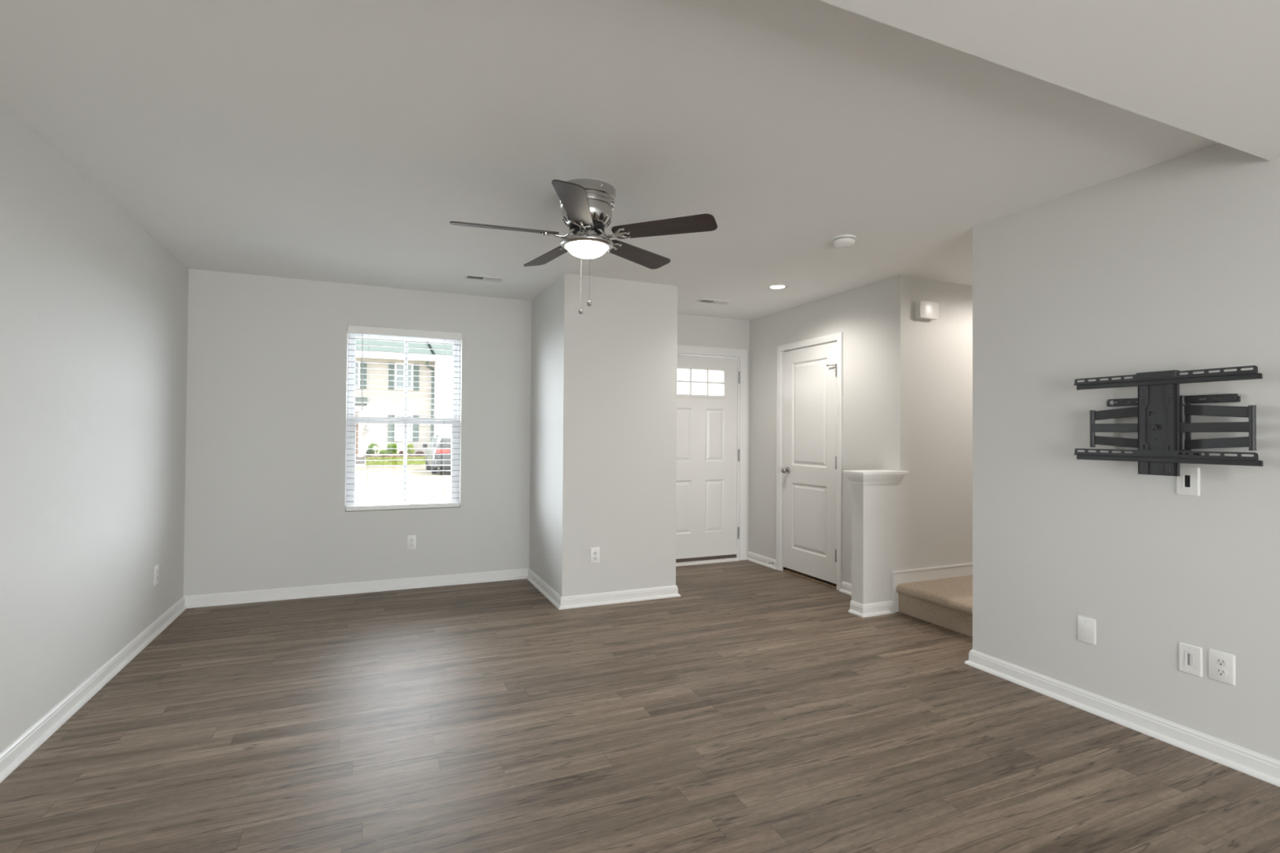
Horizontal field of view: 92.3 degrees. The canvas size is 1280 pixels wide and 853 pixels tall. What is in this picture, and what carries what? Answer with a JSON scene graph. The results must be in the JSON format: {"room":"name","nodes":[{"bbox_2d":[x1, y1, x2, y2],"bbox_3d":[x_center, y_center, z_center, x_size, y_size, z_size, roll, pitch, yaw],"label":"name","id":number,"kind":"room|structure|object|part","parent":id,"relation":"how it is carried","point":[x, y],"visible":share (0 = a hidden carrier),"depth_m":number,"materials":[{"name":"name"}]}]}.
{"room":"empty living room","nodes":[
{"label":"empty living room","id":0,"kind":"room"},
{"bbox_2d":[0,102,188,752],"bbox_3d":[-1.573,0.040,0.345,0.120,2.440,9.120,1,-1,-23],"label":"wall","id":1,"kind":"structure","parent":0,"point":[94,308],"depth_m":2.80,"materials":[{"name":"paint"}]},
{"bbox_2d":[0,595,186,782],"bbox_3d":[-1.508,1.219,0.348,0.029,0.084,8.856,1,-1,-23],"label":"baseboard","id":2,"kind":"structure","parent":1,"relation":"attached to","point":[11,757],"depth_m":2.81,"materials":[{"name":"white paint"}]},
{"bbox_2d":[154,564,159,586],"bbox_3d":[-3.025,0.930,3.849,0.009,0.120,0.073,1,-1,-23],"label":"wall outlet","id":3,"kind":"object","parent":1,"relation":"attached to","point":[156,567],"visible":1,"depth_m":3.83,"materials":[{"name":"white plastic"}]},
{"bbox_2d":[183,268,749,595],"bbox_3d":[-1.051,0.108,5.442,4.876,2.440,0.173,1,-1,-23],"label":"wall","id":4,"kind":"structure","parent":0,"point":[265,453],"depth_m":4.76,"materials":[{"name":"white paint"}]},
{"bbox_2d":[183,568,528,608],"bbox_3d":[-2.118,1.272,4.891,2.507,0.084,0.029,1,-1,-23],"label":"baseboard","id":5,"kind":"structure","parent":4,"relation":"attached to","point":[324,590],"depth_m":4.82,"materials":[{"name":"white paint"}]},
{"bbox_2d":[345,333,461,506],"bbox_3d":[-1.950,-0.060,5.104,0.876,1.473,0.080,1,-1,-23],"label":"window","id":6,"kind":"structure","parent":4,"relation":"in","point":[455,426],"depth_m":5.08,"materials":[{"name":"white plastic"}]},
{"bbox_3d":[-1.947,0.290,5.087,0.836,0.728,0.032,1,-1,-23],"label":"sash","id":7,"kind":"part","parent":6,"relation":"part of","materials":[{"name":"glass"}]},
{"bbox_2d":[345,324,462,511],"bbox_3d":[-1.916,-0.062,5.026,0.872,1.467,0.077,1,-1,-23],"label":"window blind","id":8,"kind":"object","parent":6,"relation":"attached to","point":[362,330],"visible":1,"depth_m":5.01,"materials":[{"name":"white plastic"}]},
{"bbox_3d":[-2.176,-0.056,4.926,0.002,1.380,0.055,1,-1,-23],"label":"ladder cord","id":9,"kind":"part","parent":8,"relation":"part of","materials":[{"name":"white fabric"}]},
{"bbox_3d":[-1.924,0.653,5.022,0.866,0.036,0.054,1,-1,-23],"label":"rail","id":10,"kind":"part","parent":8,"relation":"part of","materials":[{"name":"white plastic"}]},
{"bbox_3d":[-1.643,-0.049,5.155,0.002,1.380,0.055,1,-1,-23],"label":"ladder cord","id":11,"kind":"part","parent":8,"relation":"part of","materials":[{"name":"white fabric"}]},
{"bbox_3d":[-1.956,-0.395,5.128,0.836,0.736,0.032,1,-1,-23],"label":"sash","id":12,"kind":"part","parent":6,"relation":"part of","materials":[{"name":"white plastic"}]},
{"bbox_2d":[407,534,416,550],"bbox_3d":[-1.862,0.948,5.016,0.073,0.120,0.009,1,-1,-23],"label":"wall outlet","id":13,"kind":"object","parent":4,"relation":"attached to","point":[411,540],"visible":1,"depth_m":5.01,"materials":[{"name":"white plastic"}]},
{"bbox_2d":[675,344,746,566],"bbox_3d":[0.562,0.279,6.102,1.081,2.138,0.190,1,-1,-23],"label":"door","id":14,"kind":"structure","parent":4,"relation":"in","point":[712,390],"depth_m":6.12,"materials":[{"name":"white paint"}]},
{"bbox_3d":[0.576,-0.439,6.091,0.576,0.261,0.004,1,-1,-23],"label":"pane","id":15,"kind":"part","parent":14,"relation":"part of","materials":[{"name":"clear glass"}]},
{"bbox_3d":[0.586,-0.439,6.067,0.620,0.305,0.009,1,-1,-23],"label":"lite frame","id":16,"kind":"part","parent":14,"relation":"part of","materials":[{"name":"white paint"}]},
{"bbox_2d":[528,273,677,596],"bbox_3d":[-0.367,0.110,5.194,0.923,2.440,1.169,1,-1,-23],"label":"wall","id":17,"kind":"structure","parent":0,"point":[603,467],"depth_m":4.67,"materials":[{"name":"white paint"}]},
{"bbox_2d":[526,568,561,609],"bbox_3d":[-0.778,1.282,4.912,0.029,0.084,1.054,1,-1,-23],"label":"baseboard","id":18,"kind":"structure","parent":17,"relation":"attached to","point":[544,588],"depth_m":4.84,"materials":[{"name":"white paint"}]},
{"bbox_2d":[590,546,599,564],"bbox_3d":[-0.333,0.958,4.559,0.073,0.120,0.009,1,-1,-23],"label":"wall outlet","id":19,"kind":"object","parent":17,"relation":"attached to","point":[594,552],"visible":1,"depth_m":4.56,"materials":[{"name":"white plastic"}]},
{"bbox_2d":[559,585,680,609],"bbox_3d":[-0.138,1.283,4.629,0.981,0.084,0.029,1,-1,-23],"label":"baseboard","id":20,"kind":"structure","parent":17,"relation":"attached to","point":[664,592],"depth_m":4.62,"materials":[{"name":"white paint"}]},
{"bbox_2d":[0,0,1218,320],"bbox_3d":[1.442,-1.202,1.657,6.667,0.120,9.120,1,-1,-23],"label":"ceiling","id":21,"kind":"structure","parent":0,"point":[342,141],"depth_m":2.40,"materials":[{"name":"white paint"}]},
{"bbox_2d":[462,273,505,282],"bbox_3d":[-1.178,-1.117,4.645,0.300,0.011,0.132,1,-1,-23],"label":"ceiling vent","id":22,"kind":"object","parent":21,"relation":"in","point":[473,277],"visible":1,"depth_m":4.64,"materials":[{"name":"white plastic"}]},
{"bbox_2d":[449,178,717,314],"bbox_3d":[-0.290,-0.844,2.959,1.199,0.588,1.211,1,-1,-23],"label":"ceiling fan","id":23,"kind":"object","parent":21,"relation":"hanging from","point":[587,206],"visible":1,"depth_m":2.86,"materials":[{"name":"silver metal"}]},
{"bbox_3d":[-0.624,-0.919,2.847,0.492,0.006,0.134,1,13,-16],"label":"blade","id":24,"kind":"part","parent":23,"relation":"part of","materials":[{"name":"brown wood"}]},
{"bbox_3d":[-0.470,-0.912,3.272,0.134,0.006,0.492,-15,8,-33],"label":"blade","id":25,"kind":"part","parent":23,"relation":"part of","materials":[{"name":"brown wood"}]},
{"bbox_3d":[-0.267,-0.920,2.570,0.134,0.006,0.492,14,0,2],"label":"blade","id":26,"kind":"part","parent":23,"relation":"part of","materials":[{"name":"brown wood"}]},
{"bbox_3d":[-0.255,-0.844,2.953,0.205,0.059,0.205,1,-1,-23],"label":"lamp shade","id":27,"kind":"part","parent":23,"relation":"part of","materials":[{"name":"white glass"}]},
{"bbox_3d":[-0.239,-0.744,2.863,0.003,0.342,0.084,1,-1,-11],"label":"pull chain","id":28,"kind":"part","parent":23,"relation":"part of","materials":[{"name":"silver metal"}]},
{"bbox_3d":[-0.019,-0.909,3.257,0.134,0.006,0.492,-17,-11,36],"label":"blade","id":29,"kind":"part","parent":23,"relation":"part of","materials":[{"name":"brown wood"}]},
{"bbox_3d":[0.106,-0.914,2.824,0.492,0.006,0.134,0,-14,20],"label":"blade","id":30,"kind":"part","parent":23,"relation":"part of","materials":[{"name":"brown wood"}]},
{"bbox_2d":[695,297,732,305],"bbox_3d":[0.648,-1.095,5.403,0.300,0.011,0.132,1,-1,-23],"label":"ceiling vent","id":31,"kind":"object","parent":21,"relation":"in","point":[701,300],"visible":1,"depth_m":5.39,"materials":[{"name":"white plastic"}]},
{"bbox_2d":[766,284,789,289],"bbox_3d":[1.085,-1.101,4.851,0.176,0.007,0.176,1,-1,-23],"label":"recessed light","id":32,"kind":"object","parent":21,"relation":"in","point":[774,286],"visible":1,"depth_m":4.85,"materials":[{"name":"white plastic"}]},
{"bbox_2d":[831,234,856,248],"bbox_3d":[1.210,-1.094,3.653,0.140,0.049,0.140,1,-1,-23],"label":"smoke detector","id":33,"kind":"object","parent":21,"relation":"attached to","point":[843,241],"visible":1,"depth_m":3.61,"materials":[{"name":"white plastic"}]},
{"bbox_2d":[0,560,1279,852],"bbox_3d":[1.424,1.357,1.625,6.667,0.120,9.120,1,-1,-23],"label":"floor","id":34,"kind":"structure","parent":0,"point":[748,709],"depth_m":2.50,"materials":[{"name":"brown wood"}]},
{"bbox_2d":[896,575,972,636],"bbox_3d":[2.834,1.231,3.591,1.164,0.202,2.312,1,-1,-23],"label":"stair landing","id":35,"kind":"structure","parent":34,"relation":"on","point":[946,602],"depth_m":4.20,"materials":[{"name":"beige carpet"}]},
{"bbox_2d":[748,279,888,583],"bbox_3d":[1.532,0.126,5.450,0.115,2.440,1.857,1,-1,-23],"label":"wall","id":36,"kind":"structure","parent":0,"point":[861,313],"depth_m":5.10,"materials":[{"name":"white paint"}]},
{"bbox_2d":[746,551,776,569],"bbox_3d":[1.188,1.310,6.033,0.029,0.084,0.493,1,-1,-23],"label":"baseboard","id":37,"kind":"structure","parent":36,"relation":"attached to","point":[752,557],"depth_m":6.02,"materials":[{"name":"white paint"}]},
{"bbox_2d":[776,332,843,591],"bbox_3d":[1.501,0.289,5.430,0.175,2.114,0.880,1,-1,-23],"label":"door","id":38,"kind":"structure","parent":36,"relation":"in","point":[810,387],"depth_m":5.39,"materials":[{"name":"white paint"}]},
{"bbox_3d":[1.337,0.405,5.666,0.064,0.066,0.066,1,-1,-23],"label":"knob","id":39,"kind":"part","parent":38,"relation":"part of","materials":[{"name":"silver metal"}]},
{"bbox_2d":[839,581,851,595],"bbox_3d":[1.729,1.297,4.777,0.029,0.084,0.486,1,-1,-23],"label":"baseboard","id":40,"kind":"structure","parent":36,"relation":"attached to","point":[846,588],"depth_m":4.94,"materials":[{"name":"white paint"}]},
{"bbox_2d":[851,275,972,604],"bbox_3d":[2.487,0.125,4.789,2.037,2.440,0.115,1,-1,-23],"label":"wall","id":41,"kind":"structure","parent":0,"point":[930,362],"depth_m":4.56,"materials":[{"name":"white paint"}]},
{"bbox_2d":[848,600,862,617],"bbox_3d":[1.536,1.291,4.351,0.029,0.084,0.144,1,-1,-23],"label":"baseboard","id":42,"kind":"structure","parent":41,"relation":"attached to","point":[855,608],"depth_m":4.36,"materials":[{"name":"white paint"}]},
{"bbox_2d":[843,469,908,484],"bbox_3d":[1.707,0.365,4.449,0.427,0.089,0.201,1,-1,-23],"label":"trim","id":43,"kind":"structure","parent":41,"relation":"on","point":[857,477],"depth_m":4.38,"materials":[{"name":"white paint"}]},
{"bbox_3d":[1.693,0.377,4.443,0.376,0.065,0.181,1,-1,-23],"label":"crown moulding","id":44,"kind":"part","parent":43,"relation":"part of","materials":[{"name":"white paint"}]},
{"bbox_2d":[862,562,972,617],"bbox_3d":[2.229,1.194,4.588,1.486,0.292,0.029,1,-1,-23],"label":"baseboard","id":45,"kind":"structure","parent":41,"relation":"attached to","point":[965,569],"depth_m":4.47,"materials":[{"name":"white paint"}]},
{"bbox_2d":[915,301,938,319],"bbox_3d":[2.127,-0.858,4.550,0.188,0.124,0.056,1,-1,-23],"label":"door chime","id":46,"kind":"object","parent":41,"relation":"attached to","point":[928,310],"visible":1,"depth_m":4.52,"materials":[{"name":"white plastic"}]},
{"bbox_2d":[819,0,1279,160],"bbox_3d":[1.304,-1.106,-0.696,4.311,0.134,4.669,1,-1,-23],"label":"ceiling","id":47,"kind":"structure","parent":0,"point":[1210,69],"depth_m":1.64,"materials":[{"name":"white paint"}]},
{"bbox_2d":[972,142,1279,760],"bbox_3d":[3.087,0.077,0.741,0.130,2.440,5.916,1,-1,-23],"label":"wall","id":48,"kind":"structure","parent":0,"point":[1174,264],"depth_m":2.70,"materials":[{"name":"white paint"}]},
{"bbox_2d":[1077,615,1096,645],"bbox_3d":[2.083,0.952,2.870,0.008,0.120,0.080,1,-1,-23],"label":"blank plate","id":49,"kind":"object","parent":48,"relation":"attached to","point":[1086,627],"visible":1,"depth_m":2.87,"materials":[{"name":"white plastic"}]},
{"bbox_2d":[964,648,1279,786],"bbox_3d":[3.001,1.254,0.708,0.029,0.084,5.945,1,-1,-23],"label":"baseboard","id":50,"kind":"structure","parent":48,"relation":"attached to","point":[1260,766],"depth_m":2.65,"materials":[{"name":"white paint"}]},
{"bbox_2d":[1073,365,1262,476],"bbox_3d":[2.176,-0.013,2.558,0.106,0.430,0.650,1,-1,-23],"label":"mount","id":51,"kind":"object","parent":48,"relation":"attached to","point":[1164,442],"depth_m":2.50,"materials":[{"name":"black metal"}]},
{"bbox_3d":[2.117,-0.058,2.715,0.010,0.060,0.209,1,-1,-29],"label":"support arm","id":52,"kind":"part","parent":51,"relation":"part of","materials":[{"name":"grey metal"}]},
{"bbox_3d":[2.116,0.068,2.713,0.010,0.055,0.209,1,-1,-29],"label":"support arm","id":53,"kind":"part","parent":51,"relation":"part of","materials":[{"name":"grey metal"}]},
{"bbox_3d":[2.135,0.002,2.548,0.012,0.024,0.025,1,-1,-23],"label":"lock knob","id":54,"kind":"part","parent":51,"relation":"part of","materials":[{"name":"grey"}]},
{"bbox_3d":[2.151,-0.013,2.551,0.019,0.429,0.139,1,-1,-23],"label":"screen plate","id":55,"kind":"part","parent":51,"relation":"part of","materials":[{"name":"grey metal"}]},
{"bbox_3d":[2.139,-0.197,2.544,0.022,0.050,0.648,1,-1,-23],"label":"screen rail","id":56,"kind":"part","parent":51,"relation":"part of","materials":[{"name":"grey metal"}]},
{"bbox_3d":[2.136,0.123,2.540,0.022,0.050,0.648,1,-1,-23],"label":"screen rail","id":57,"kind":"part","parent":51,"relation":"part of","materials":[{"name":"grey metal"}]},
{"bbox_3d":[2.217,-0.109,2.580,0.016,0.032,0.464,1,-1,-23],"label":"wall rail","id":58,"kind":"part","parent":51,"relation":"part of","materials":[{"name":"grey metal"}]},
{"bbox_3d":[2.250,0.065,2.403,0.010,0.055,0.230,1,-1,-18],"label":"support arm","id":59,"kind":"part","parent":51,"relation":"part of","materials":[{"name":"grey metal"}]},
{"bbox_3d":[2.251,-0.061,2.404,0.010,0.060,0.230,1,-1,-18],"label":"support arm","id":60,"kind":"part","parent":51,"relation":"part of","materials":[{"name":"grey metal"}]},
{"bbox_2d":[1176,466,1199,496],"bbox_3d":[2.243,0.224,2.519,0.008,0.119,0.079,1,-1,-23],"label":"cable plate","id":61,"kind":"object","parent":48,"relation":"attached to","point":[1190,481],"visible":0.97,"depth_m":2.51,"materials":[{"name":"white plastic"}]},
{"bbox_2d":[1178,642,1202,677],"bbox_3d":[2.241,0.950,2.504,0.008,0.119,0.079,1,-1,-23],"label":"cable plate","id":62,"kind":"object","parent":48,"relation":"attached to","point":[1190,657],"visible":1,"depth_m":2.50,"materials":[{"name":"white plastic"}]},
{"bbox_2d":[1208,648,1235,685],"bbox_3d":[2.281,0.944,2.411,0.009,0.120,0.082,1,-1,-23],"label":"wall outlet","id":63,"kind":"object","parent":48,"relation":"attached to","point":[1221,664],"visible":1,"depth_m":2.41,"materials":[{"name":"white plastic"}]},
{"bbox_2d":[1215,667,1226,676],"bbox_3d":[2.278,0.964,2.410,0.003,0.028,0.034,1,-1,-23],"label":"receptacle","id":64,"kind":"object","parent":63,"relation":"attached to","point":[1220,672],"depth_m":2.41,"materials":[{"name":"white plastic"}]},
{"bbox_2d":[1215,657,1226,666],"bbox_3d":[2.278,0.924,2.410,0.003,0.028,0.034,1,-1,-23],"label":"receptacle","id":65,"kind":"object","parent":63,"relation":"attached to","point":[1220,662],"depth_m":2.41,"materials":[{"name":"white plastic"}]},
{"label":"outside","id":66,"kind":"structure","parent":0,"visible":0},
{"bbox_2d":[355,464,450,503],"bbox_3d":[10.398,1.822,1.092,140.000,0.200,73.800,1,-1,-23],"label":"ground","id":67,"kind":"structure","parent":66,"point":[384,469],"depth_m":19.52,"materials":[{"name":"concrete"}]},
{"bbox_2d":[422,432,451,473],"bbox_3d":[-8.031,1.070,26.242,2.240,1.690,4.750,1,-1,-23],"label":"car","id":68,"kind":"object","parent":67,"relation":"on","point":[436,442],"visible":0.41,"depth_m":24.11,"materials":[{"name":"grey paint"}]},
{"bbox_2d":[435,448,449,453],"bbox_3d":[-7.707,0.963,23.978,0.520,0.170,0.165,1,-1,-23],"label":"tail light","id":69,"kind":"object","parent":68,"relation":"attached to","point":[437,451],"depth_m":23.90,"materials":[{"name":"red plastic"}]},
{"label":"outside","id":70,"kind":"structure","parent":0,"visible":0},
{"bbox_2d":[354,337,453,464],"bbox_3d":[-13.129,-3.056,36.842,21.800,10.100,10.000,1,-1,-23],"label":"house","id":71,"kind":"structure","parent":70,"point":[383,434],"depth_m":33.54,"materials":[{"name":"beige"}]},
{"bbox_3d":[-15.363,-2.766,32.599,0.774,1.300,0.008,1,-1,-23],"label":"pane","id":72,"kind":"part","parent":71,"relation":"part of","materials":[{"name":"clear glass"}]},
{"bbox_3d":[-15.427,0.513,32.521,0.940,2.080,0.050,1,-1,-23],"label":"door","id":73,"kind":"part","parent":71,"relation":"part of","materials":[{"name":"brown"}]},
{"bbox_3d":[-14.203,0.385,31.215,0.200,2.320,0.200,1,-1,-23],"label":"porch post","id":74,"kind":"part","parent":71,"relation":"part of","materials":[{"name":"white"}]},
{"bbox_2d":[360,361,366,388],"bbox_3d":[-14.774,-2.744,32.837,0.305,1.450,0.045,1,-1,-23],"label":"shutter","id":75,"kind":"object","parent":71,"relation":"hanging from","point":[364,382],"depth_m":32.85,"materials":[{"name":"green"}]},
{"bbox_2d":[387,413,395,441],"bbox_3d":[-13.496,0.057,33.361,0.330,1.480,0.045,1,-1,-23],"label":"shutter","id":76,"kind":"object","parent":71,"relation":"hanging from","point":[391,427],"depth_m":33.36,"materials":[{"name":"green"}]},
{"bbox_2d":[388,362,394,389],"bbox_3d":[-13.495,-2.728,33.389,0.305,1.450,0.045,1,-1,-23],"label":"shutter","id":77,"kind":"object","parent":71,"relation":"hanging from","point":[390,366],"depth_m":33.38,"materials":[{"name":"green"}]},
{"bbox_3d":[-12.925,0.064,33.623,0.747,1.300,0.008,1,-1,-23],"label":"pane","id":78,"kind":"part","parent":71,"relation":"part of","materials":[{"name":"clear glass"}]},
{"bbox_3d":[-12.925,-2.736,33.651,0.774,1.300,0.008,1,-1,-23],"label":"pane","id":79,"kind":"part","parent":71,"relation":"part of","materials":[{"name":"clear glass"}]},
{"bbox_2d":[412,415,418,441],"bbox_3d":[-12.350,0.071,33.856,0.313,1.480,0.045,1,-1,-23],"label":"shutter","id":80,"kind":"object","parent":71,"relation":"hanging from","point":[415,435],"depth_m":33.85,"materials":[{"name":"green"}]},
{"bbox_2d":[413,364,419,390],"bbox_3d":[-12.338,-2.713,33.888,0.305,1.450,0.045,1,-1,-23],"label":"shutter","id":81,"kind":"object","parent":71,"relation":"hanging from","point":[415,367],"depth_m":33.89,"materials":[{"name":"green"}]},
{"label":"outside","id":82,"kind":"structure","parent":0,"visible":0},
{"bbox_2d":[364,456,426,465],"bbox_3d":[-0.057,2.014,37.422,30.420,0.596,1.200,1,-1,-23],"label":"lawn","id":83,"kind":"structure","parent":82,"point":[376,460],"depth_m":31.92,"materials":[{"name":"green plant"}]},
{"bbox_2d":[365,455,426,457],"bbox_3d":[-12.901,1.595,33.072,3.380,0.064,0.970,1,-1,-23],"label":"mulch bed","id":84,"kind":"object","parent":83,"relation":"on","point":[368,455],"visible":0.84,"depth_m":32.74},
{"bbox_2d":[365,449,371,455],"bbox_3d":[-14.180,1.346,32.129,0.281,0.367,0.289,1,-1,-23],"label":"shrub","id":85,"kind":"object","parent":84,"relation":"on","point":[368,452],"visible":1,"depth_m":32.06,"materials":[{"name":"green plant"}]},
{"bbox_2d":[368,440,378,455],"bbox_3d":[-14.186,1.136,32.639,0.561,0.763,0.552,0,-1,-1],"label":"shrub","id":86,"kind":"object","parent":84,"relation":"on","point":[372,444],"visible":0.65,"depth_m":32.59,"materials":[{"name":"green plant"}]},
{"bbox_2d":[373,446,377,456],"bbox_3d":[-13.866,1.288,32.212,0.250,0.525,0.250,1,-1,-23],"label":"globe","id":87,"kind":"object","parent":84,"relation":"on","point":[375,448],"visible":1,"depth_m":32.14,"materials":[{"name":"white"}]},
{"bbox_2d":[378,449,386,455],"bbox_3d":[-13.544,1.381,32.396,0.405,0.316,0.405,1,-1,-23],"label":"shrub","id":88,"kind":"object","parent":84,"relation":"on","point":[383,452],"visible":1,"depth_m":32.28,"materials":[{"name":"green plant"}]},
{"bbox_2d":[386,443,397,454],"bbox_3d":[-13.333,1.203,33.051,0.568,0.651,0.586,1,-1,-23],"label":"shrub","id":89,"kind":"object","parent":84,"relation":"on","point":[392,448],"visible":1,"depth_m":32.88,"materials":[{"name":"green plant"}]},
{"bbox_2d":[407,442,415,453],"bbox_3d":[-12.515,1.209,33.339,0.611,0.658,0.630,1,-1,-23],"label":"shrub","id":90,"kind":"object","parent":84,"relation":"on","point":[411,450],"visible":0.77,"depth_m":33.21,"materials":[{"name":"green plant"}]}
]}

